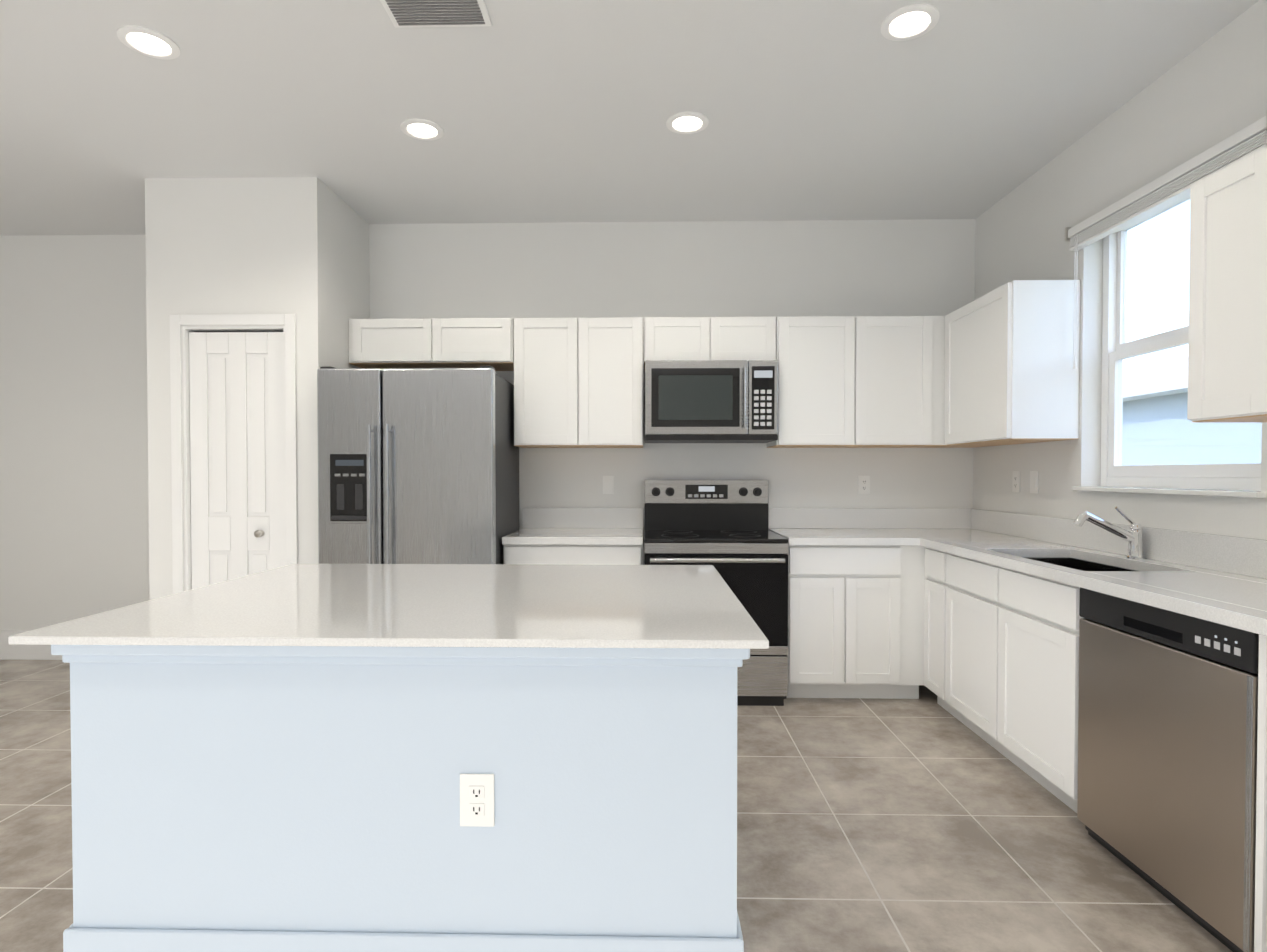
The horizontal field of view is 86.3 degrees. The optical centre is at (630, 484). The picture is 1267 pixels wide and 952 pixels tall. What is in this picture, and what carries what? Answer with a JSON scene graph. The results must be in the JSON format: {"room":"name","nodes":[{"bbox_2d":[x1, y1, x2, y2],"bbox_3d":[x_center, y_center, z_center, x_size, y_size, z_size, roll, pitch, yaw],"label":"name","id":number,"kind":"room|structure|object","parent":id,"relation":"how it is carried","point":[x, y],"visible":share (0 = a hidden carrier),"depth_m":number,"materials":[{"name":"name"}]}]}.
{"room":"kitchen","nodes":[
{"label":"kitchen","id":0,"kind":"room"},
{"bbox_2d":[0,234,149,630],"bbox_3d":[-4.308,-0.240,4.537,3.720,2.790,0.150,0,1,1],"label":"wall","id":1,"kind":"structure","parent":0,"point":[74,521],"depth_m":4.45,"materials":[{"name":"white paint"}]},
{"bbox_2d":[0,631,61,659],"bbox_3d":[-4.245,1.061,4.471,3.389,0.191,0.020,0,1,1],"label":"baseboard","id":2,"kind":"structure","parent":1,"relation":"attached to","point":[23,652],"depth_m":4.45,"materials":[{"name":"white paint"}]},
{"bbox_2d":[145,177,332,599],"bbox_3d":[-2.107,-0.225,3.639,0.920,2.790,0.100,0,1,1],"label":"wall","id":3,"kind":"structure","parent":0,"point":[298,247],"depth_m":3.58,"materials":[{"name":"white paint"}]},
{"bbox_2d":[170,314,297,593],"bbox_3d":[-2.097,0.135,3.636,0.670,2.070,0.115,0,1,1],"label":"door frame","id":4,"kind":"structure","parent":3,"relation":"attached to","point":[178,321],"depth_m":3.58,"materials":[{"name":"white paint"}]},
{"bbox_2d":[189,332,284,588],"bbox_3d":[-2.098,0.175,3.614,0.520,1.976,0.083,0,1,1],"label":"pantry door","id":5,"kind":"structure","parent":3,"relation":"in","point":[236,379],"depth_m":3.62,"materials":[{"name":"white paint"}]},
{"bbox_2d":[333,192,368,367],"bbox_3d":[-1.695,-0.230,3.940,0.110,2.790,0.480,0,1,1],"label":"wall","id":6,"kind":"structure","parent":0,"point":[350,230],"depth_m":3.92,"materials":[{"name":"white paint"}]},
{"bbox_2d":[369,266,369,318],"bbox_3d":[-2.092,-0.236,4.313,0.920,2.790,0.200,0,1,1],"label":"wall","id":7,"kind":"structure","parent":0,"point":[369,266],"depth_m":4.23,"materials":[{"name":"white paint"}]},
{"bbox_2d":[0,660,1231,951],"bbox_3d":[-2.012,1.281,0.535,8.490,0.120,8.200,0,1,1],"label":"floor","id":8,"kind":"structure","parent":0,"point":[926,822],"depth_m":2.25,"materials":[{"name":"tile"}]},
{"bbox_2d":[51,648,749,951],"bbox_3d":[-0.481,0.762,1.972,1.485,0.872,1.090,0,1,1],"label":"kitchen island","id":9,"kind":"object","parent":8,"relation":"on","point":[282,758],"depth_m":1.45,"materials":[{"name":"blue paint"}]},
{"bbox_2d":[8,564,768,651],"bbox_3d":[-0.497,0.317,1.966,1.584,0.018,1.140,0,1,1],"label":"island countertop","id":10,"kind":"structure","parent":9,"relation":"on","point":[593,608],"depth_m":1.66,"materials":[{"name":"white stone"}]},
{"bbox_2d":[460,774,494,826],"bbox_3d":[-0.327,0.672,1.441,0.074,0.113,0.007,0,1,1],"label":"outlet","id":11,"kind":"object","parent":9,"relation":"attached to","point":[476,799],"visible":1,"depth_m":1.44,"materials":[{"name":"white plastic"}]},
{"bbox_2d":[317,366,518,563],"bbox_3d":[-1.149,0.276,3.816,0.908,1.782,0.809,0,1,1],"label":"refrigerator","id":12,"kind":"object","parent":8,"relation":"on","point":[418,465],"visible":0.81,"depth_m":3.46,"materials":[{"name":"grey metal"}]},
{"bbox_2d":[504,545,642,564],"bbox_3d":[-0.303,0.740,3.937,0.755,0.850,0.597,0,1,1],"label":"base cabinet","id":13,"kind":"object","parent":8,"relation":"on","point":[579,554],"visible":0.02,"depth_m":3.63,"materials":[{"name":"white wood"}]},
{"bbox_2d":[502,528,642,544],"bbox_3d":[-0.303,0.295,3.918,0.755,0.040,0.622,0,1,1],"label":"countertop","id":14,"kind":"structure","parent":13,"relation":"on","point":[578,536],"depth_m":3.65,"materials":[{"name":"white stone"}]},
{"bbox_2d":[644,480,788,705],"bbox_3d":[0.459,0.571,3.850,0.762,1.192,0.698,0,1,1],"label":"range","id":15,"kind":"object","parent":8,"relation":"on","point":[721,526],"visible":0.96,"depth_m":3.57,"materials":[{"name":"grey metal"}]},
{"bbox_2d":[787,545,924,698],"bbox_3d":[1.212,0.741,3.904,0.734,0.850,0.597,0,1,1],"label":"base cabinet","id":16,"kind":"object","parent":8,"relation":"on","point":[855,621],"visible":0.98,"depth_m":3.61,"materials":[{"name":"white wood"}]},
{"bbox_2d":[768,528,1021,545],"bbox_3d":[1.476,0.296,3.878,1.261,0.040,0.622,0,1,1],"label":"countertop","id":17,"kind":"structure","parent":16,"relation":"on","point":[901,537],"depth_m":3.71,"materials":[{"name":"white stone"}]},
{"bbox_2d":[924,547,961,721],"bbox_3d":[1.830,0.743,3.757,0.547,0.850,0.862,0,1,1],"label":"base cabinet","id":18,"kind":"object","parent":8,"relation":"on","point":[935,584],"visible":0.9,"depth_m":3.45,"materials":[{"name":"white wood"}]},
{"bbox_2d":[945,553,1082,812],"bbox_3d":[1.809,0.759,2.814,0.547,0.850,1.020,0,1,1],"label":"base cabinet","id":19,"kind":"object","parent":8,"relation":"on","point":[1012,668],"visible":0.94,"depth_m":2.69,"materials":[{"name":"white wood"}]},
{"bbox_2d":[920,538,1266,635],"bbox_3d":[1.783,0.324,2.222,0.572,0.040,2.674,0,1,1],"label":"countertop","id":20,"kind":"structure","parent":19,"relation":"on","point":[1237,601],"depth_m":2.21,"materials":[{"name":"white stone"}]},
{"bbox_2d":[1028,558,1134,570],"bbox_3d":[1.785,0.442,2.707,0.409,0.212,0.724,0,1,1],"label":"sink basin","id":21,"kind":"object","parent":20,"relation":"in","point":[1079,564],"visible":0.19,"depth_m":2.98,"materials":[{"name":"black metal"}]},
{"bbox_2d":[1073,507,1144,558],"bbox_3d":[1.925,0.191,2.715,0.261,0.208,0.075,0,1,1],"label":"faucet","id":22,"kind":"object","parent":20,"relation":"on","point":[1133,536],"visible":1,"depth_m":2.70,"materials":[{"name":"silver metal"}]},
{"bbox_2d":[1077,588,1258,951],"bbox_3d":[1.774,0.775,1.964,0.524,0.846,0.662,0,1,1],"label":"dishwasher","id":23,"kind":"object","parent":8,"relation":"on","point":[1167,746],"visible":0.96,"depth_m":1.88,"materials":[{"name":"grey metal"}]},
{"bbox_2d":[1254,634,1266,951],"bbox_3d":[1.774,0.784,1.258,0.547,0.850,0.732,0,1,1],"label":"base cabinet","id":24,"kind":"object","parent":8,"relation":"on","point":[1260,934],"visible":0.87,"depth_m":1.62,"materials":[{"name":"white wood"}]},
{"bbox_2d":[0,0,1258,235],"bbox_3d":[-2.012,-1.628,0.487,8.490,0.120,8.200,0,1,1],"label":"ceiling","id":25,"kind":"structure","parent":0,"point":[550,110],"depth_m":2.84,"materials":[{"name":"white paint"}]},
{"bbox_2d":[117,25,179,59],"bbox_3d":[-1.741,-1.596,2.447,0.188,0.008,0.188,0,1,1],"label":"recessed light","id":26,"kind":"object","parent":25,"relation":"in","point":[154,44],"visible":1,"depth_m":2.44,"materials":[{"name":"white paint"}]},
{"bbox_2d":[400,118,443,139],"bbox_3d":[-0.943,-1.606,3.064,0.188,0.008,0.188,0,1,1],"label":"recessed light","id":27,"kind":"object","parent":25,"relation":"in","point":[420,129],"visible":1,"depth_m":3.06,"materials":[{"name":"white paint"}]},
{"bbox_2d":[380,0,491,27],"bbox_3d":[-0.652,-1.591,2.258,0.340,0.012,0.190,0,1,1],"label":"ceiling vent","id":28,"kind":"object","parent":25,"relation":"in","point":[434,13],"visible":1,"depth_m":2.27,"materials":[{"name":"white metal"}]},
{"bbox_2d":[666,111,708,133],"bbox_3d":[0.253,-1.605,3.006,0.188,0.008,0.188,0,1,1],"label":"recessed light","id":29,"kind":"object","parent":25,"relation":"in","point":[688,122],"visible":1,"depth_m":3.00,"materials":[{"name":"white paint"}]},
{"bbox_2d":[881,4,938,40],"bbox_3d":[0.965,-1.594,2.339,0.188,0.008,0.188,0,1,1],"label":"recessed light","id":30,"kind":"object","parent":25,"relation":"in","point":[910,22],"visible":1,"depth_m":2.33,"materials":[{"name":"white paint"}]},
{"bbox_2d":[369,219,975,564],"bbox_3d":[0.293,-0.236,4.285,4.050,2.790,0.150,0,1,1],"label":"wall","id":31,"kind":"structure","parent":0,"point":[923,267],"depth_m":4.20,"materials":[{"name":"white paint"}]},
{"bbox_2d":[349,318,444,369],"bbox_3d":[-1.360,-0.839,4.070,0.548,0.256,0.326,0,1,1],"label":"upper cabinet","id":32,"kind":"object","parent":31,"relation":"attached to","point":[382,343],"depth_m":3.91,"materials":[{"name":"white wood"}]},
{"bbox_2d":[445,318,512,370],"bbox_3d":[-0.937,-0.839,4.061,0.519,0.256,0.326,0,1,1],"label":"upper cabinet","id":33,"kind":"object","parent":31,"relation":"attached to","point":[469,342],"depth_m":3.90,"materials":[{"name":"white wood"}]},
{"bbox_2d":[509,317,588,447],"bbox_3d":[-0.455,-0.599,4.054,0.435,0.736,0.326,0,1,1],"label":"upper cabinet","id":34,"kind":"object","parent":31,"relation":"attached to","point":[550,366],"depth_m":3.90,"materials":[{"name":"white wood"}]},
{"bbox_2d":[522,508,642,527],"bbox_3d":[-0.296,0.208,4.217,0.755,0.125,0.020,0,1,1],"label":"backsplash","id":35,"kind":"structure","parent":31,"relation":"attached to","point":[582,517],"depth_m":4.21,"materials":[{"name":"white stone"}]},
{"bbox_2d":[603,476,613,493],"bbox_3d":[-0.138,0.001,4.218,0.072,0.115,0.008,0,1,1],"label":"electrical outlet","id":36,"kind":"object","parent":31,"relation":"attached to","point":[608,484],"visible":1,"depth_m":4.22,"materials":[{"name":"white plastic"}]},
{"bbox_2d":[589,317,644,447],"bbox_3d":[-0.140,-0.599,4.047,0.435,0.736,0.326,0,1,1],"label":"upper cabinet","id":37,"kind":"object","parent":31,"relation":"attached to","point":[615,343],"depth_m":3.89,"materials":[{"name":"white wood"}]},
{"bbox_2d":[645,317,720,360],"bbox_3d":[0.299,-0.839,4.033,0.432,0.256,0.326,0,1,1],"label":"upper cabinet","id":38,"kind":"object","parent":31,"relation":"attached to","point":[666,338],"depth_m":3.87,"materials":[{"name":"white wood"}]},
{"bbox_2d":[645,360,777,442],"bbox_3d":[0.460,-0.478,3.977,0.746,0.450,0.429,0,1,1],"label":"microwave","id":39,"kind":"object","parent":38,"relation":"attached to","point":[711,401],"visible":1,"depth_m":3.81,"materials":[{"name":"grey metal"}]},
{"bbox_2d":[721,316,780,363],"bbox_3d":[0.621,-0.838,4.026,0.433,0.256,0.326,0,1,1],"label":"upper cabinet","id":40,"kind":"object","parent":31,"relation":"attached to","point":[742,338],"depth_m":3.87,"materials":[{"name":"white wood"}]},
{"bbox_2d":[767,316,868,447],"bbox_3d":[1.094,-0.598,4.019,0.503,0.736,0.326,0,1,1],"label":"upper cabinet","id":41,"kind":"object","parent":31,"relation":"attached to","point":[861,381],"depth_m":3.86,"materials":[{"name":"white wood"}]},
{"bbox_2d":[858,476,869,493],"bbox_3d":[1.446,0.001,4.183,0.072,0.115,0.007,0,1,1],"label":"electrical outlet","id":42,"kind":"object","parent":31,"relation":"attached to","point":[863,484],"visible":1,"depth_m":4.18,"materials":[{"name":"white plastic"}]},
{"bbox_2d":[768,508,972,528],"bbox_3d":[1.482,0.209,4.178,1.261,0.125,0.020,0,1,1],"label":"backsplash","id":43,"kind":"structure","parent":31,"relation":"attached to","point":[869,518],"depth_m":4.17,"materials":[{"name":"white stone"}]},
{"bbox_2d":[869,316,936,447],"bbox_3d":[1.476,-0.598,4.011,0.503,0.736,0.326,0,1,1],"label":"upper cabinet","id":44,"kind":"object","parent":31,"relation":"attached to","point":[902,349],"depth_m":3.85,"materials":[{"name":"white wood"}]},
{"bbox_2d":[973,0,1266,539],"bbox_3d":[2.124,-0.173,0.493,0.180,2.790,7.950,0,1,1],"label":"wall","id":45,"kind":"structure","parent":0,"point":[1209,93],"depth_m":3.06,"materials":[{"name":"white paint"}]},
{"bbox_2d":[937,280,1079,447],"bbox_3d":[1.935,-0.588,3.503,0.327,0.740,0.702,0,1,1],"label":"upper cabinet","id":46,"kind":"object","parent":45,"relation":"attached to","point":[1011,375],"visible":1,"depth_m":3.16,"materials":[{"name":"white wood"}]},
{"bbox_2d":[1012,471,1019,492],"bbox_3d":[2.100,-0.016,3.683,0.007,0.115,0.072,0,1,1],"label":"electrical outlet","id":47,"kind":"object","parent":45,"relation":"attached to","point":[1016,481],"visible":1,"depth_m":3.68,"materials":[{"name":"white plastic"}]},
{"bbox_2d":[1030,471,1038,492],"bbox_3d":[2.096,-0.013,3.513,0.008,0.115,0.072,0,1,1],"label":"light switch","id":48,"kind":"object","parent":45,"relation":"attached to","point":[1034,481],"visible":1,"depth_m":3.50,"materials":[{"name":"white plastic"}]},
{"bbox_2d":[971,509,1266,578],"bbox_3d":[2.066,0.236,2.516,0.020,0.125,3.276,0,1,1],"label":"backsplash","id":49,"kind":"structure","parent":45,"relation":"attached to","point":[1237,555],"depth_m":2.66,"materials":[{"name":"white stone"}]},
{"bbox_2d":[1072,486,1265,497],"bbox_3d":[2.110,0.026,2.682,0.114,0.020,0.957,0,1,1],"label":"window sill","id":50,"kind":"structure","parent":45,"relation":"attached to","point":[1233,493],"depth_m":2.54,"materials":[{"name":"white stone"}]},
{"bbox_2d":[1100,194,1261,490],"bbox_3d":[2.203,-0.583,2.669,0.070,1.197,0.911,0,1,1],"label":"window","id":51,"kind":"structure","parent":45,"relation":"in","point":[1117,349],"depth_m":2.96,"materials":[{"name":"white plastic"}]},
{"bbox_2d":[1065,115,1266,368],"bbox_3d":[2.051,-0.860,2.658,0.057,0.672,1.047,0,1,1],"label":"window blind","id":52,"kind":"object","parent":51,"relation":"attached to","point":[1171,186],"visible":0.98,"depth_m":2.58,"materials":[{"name":"white plastic"}]},
{"bbox_2d":[1187,147,1266,422],"bbox_3d":[1.890,-0.555,1.490,0.327,0.740,1.245,0,1,1],"label":"upper cabinet","id":53,"kind":"object","parent":45,"relation":"attached to","point":[1227,354],"visible":1,"depth_m":1.97,"materials":[{"name":"white wood"}]},
{"label":"outside","id":54,"kind":"structure","parent":0,"visible":0},
{"bbox_3d":[16.128,1.295,2.132,27.710,0.100,35.000,0,1,1],"label":"ground","id":55,"kind":"structure","parent":54,"visible":0},
{"bbox_2d":[1122,356,1261,490],"bbox_3d":[8.841,-0.104,4.772,7.000,2.610,22.600,0,1,1],"label":"house","id":56,"kind":"structure","parent":55,"relation":"on","point":[1156,439],"depth_m":7.11,"materials":[{"name":"grey paint"}]}
]}

